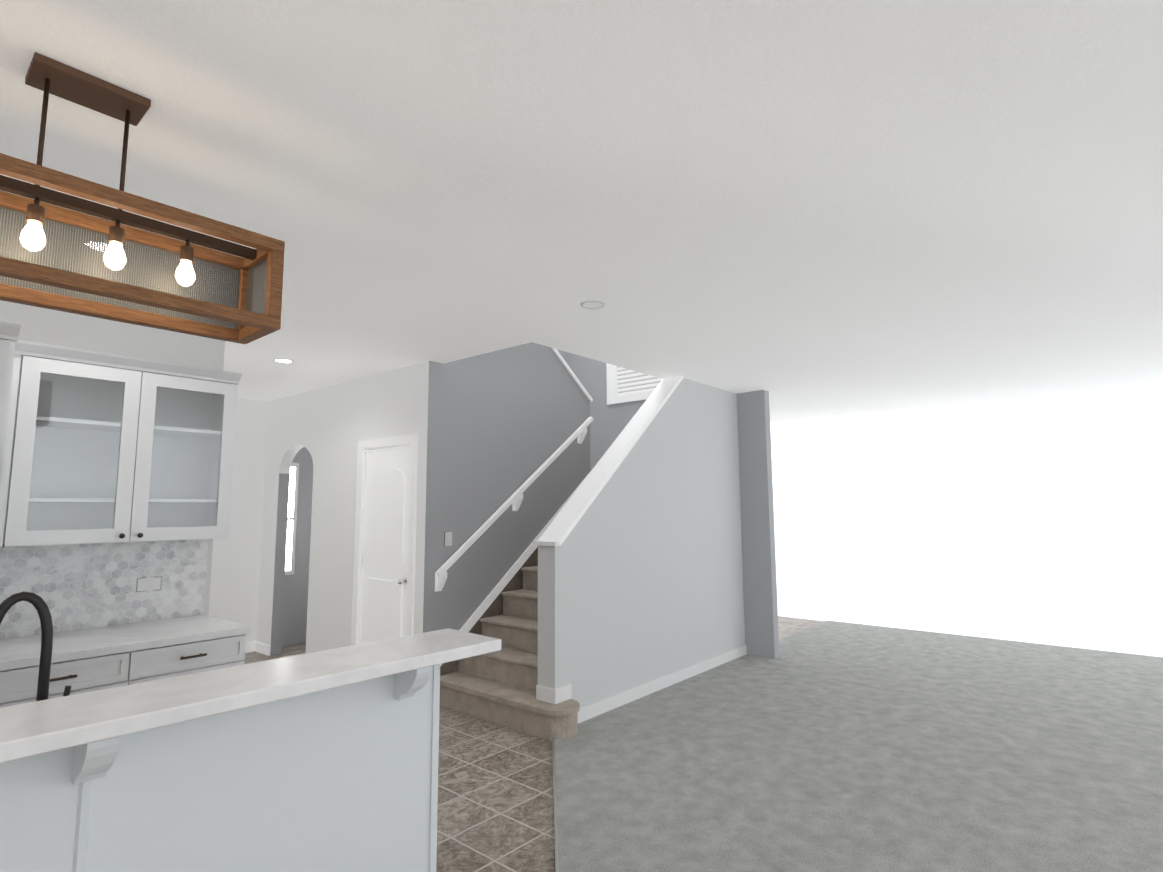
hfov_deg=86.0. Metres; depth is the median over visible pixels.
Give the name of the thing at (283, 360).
recessed light
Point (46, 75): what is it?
pendant light
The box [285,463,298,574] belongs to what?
window
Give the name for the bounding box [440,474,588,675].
trim
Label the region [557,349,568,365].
wall
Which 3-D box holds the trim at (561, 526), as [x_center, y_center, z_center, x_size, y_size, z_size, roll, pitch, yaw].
[0.692,0.593,5.676,0.220,3.223,2.995,-6,-8,40]
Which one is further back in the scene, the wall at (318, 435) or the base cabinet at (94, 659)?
the wall at (318, 435)
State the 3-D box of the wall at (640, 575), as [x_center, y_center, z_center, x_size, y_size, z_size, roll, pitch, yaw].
[0.700,0.605,5.684,0.170,3.200,2.970,-6,-8,40]
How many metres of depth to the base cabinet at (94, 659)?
3.06 m
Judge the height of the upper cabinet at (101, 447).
0.975 m
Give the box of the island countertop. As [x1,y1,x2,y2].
[0,628,500,771]
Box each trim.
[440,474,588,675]
[533,376,746,723]
[552,348,592,401]
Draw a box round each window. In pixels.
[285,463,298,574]
[606,363,661,404]
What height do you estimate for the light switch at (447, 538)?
0.126 m
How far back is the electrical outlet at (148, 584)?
3.62 m
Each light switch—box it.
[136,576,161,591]
[444,531,451,546]
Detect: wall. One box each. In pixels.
[0,276,224,614]
[209,397,268,642]
[257,361,428,654]
[423,342,589,632]
[538,378,744,707]
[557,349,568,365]
[569,353,778,657]
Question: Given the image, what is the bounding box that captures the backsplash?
[0,539,207,638]
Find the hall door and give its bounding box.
[360,446,410,643]
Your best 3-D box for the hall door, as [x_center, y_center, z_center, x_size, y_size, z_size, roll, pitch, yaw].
[-1.733,1.145,5.455,0.752,2.078,0.112,-6,-8,40]
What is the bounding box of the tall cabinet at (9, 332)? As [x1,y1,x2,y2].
[0,321,20,490]
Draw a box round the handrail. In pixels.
[435,417,592,591]
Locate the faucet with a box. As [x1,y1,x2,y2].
[0,591,70,700]
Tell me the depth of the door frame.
5.64 m
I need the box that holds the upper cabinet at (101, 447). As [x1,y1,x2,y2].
[0,340,241,546]
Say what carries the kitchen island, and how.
on the floor
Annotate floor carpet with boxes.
[552,620,1162,871]
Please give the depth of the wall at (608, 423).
6.68 m
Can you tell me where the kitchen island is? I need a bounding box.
[0,668,439,871]
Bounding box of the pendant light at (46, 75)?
[0,52,284,343]
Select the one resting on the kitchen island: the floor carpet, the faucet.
the faucet
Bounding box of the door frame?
[245,434,417,655]
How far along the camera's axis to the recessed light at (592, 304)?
3.83 m
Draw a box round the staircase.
[440,566,579,740]
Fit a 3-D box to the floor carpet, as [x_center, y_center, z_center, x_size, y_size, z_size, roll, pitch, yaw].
[3.362,2.004,4.035,5.804,0.016,6.815,-6,-8,40]
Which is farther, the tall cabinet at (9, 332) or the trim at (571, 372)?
the trim at (571, 372)
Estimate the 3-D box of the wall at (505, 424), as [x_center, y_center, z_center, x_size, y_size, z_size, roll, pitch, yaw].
[-0.643,0.073,6.058,0.120,4.356,2.140,-6,-8,40]
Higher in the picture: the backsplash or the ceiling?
the ceiling
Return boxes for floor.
[244,616,824,871]
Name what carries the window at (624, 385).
in the wall at (608, 423)
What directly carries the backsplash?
attached to the wall
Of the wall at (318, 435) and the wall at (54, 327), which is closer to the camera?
the wall at (54, 327)
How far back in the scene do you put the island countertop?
1.63 m
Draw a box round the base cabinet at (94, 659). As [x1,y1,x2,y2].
[0,614,249,707]
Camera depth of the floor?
3.42 m
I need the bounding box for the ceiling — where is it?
[0,0,1162,421]
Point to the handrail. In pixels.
(515, 499)
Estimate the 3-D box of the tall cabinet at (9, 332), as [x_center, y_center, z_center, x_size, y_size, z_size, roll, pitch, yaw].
[-2.982,0.685,2.404,0.850,2.335,0.948,-6,-8,40]
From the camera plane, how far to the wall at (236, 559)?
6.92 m
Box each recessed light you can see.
[273,359,293,362]
[580,300,604,308]
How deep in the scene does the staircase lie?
4.83 m

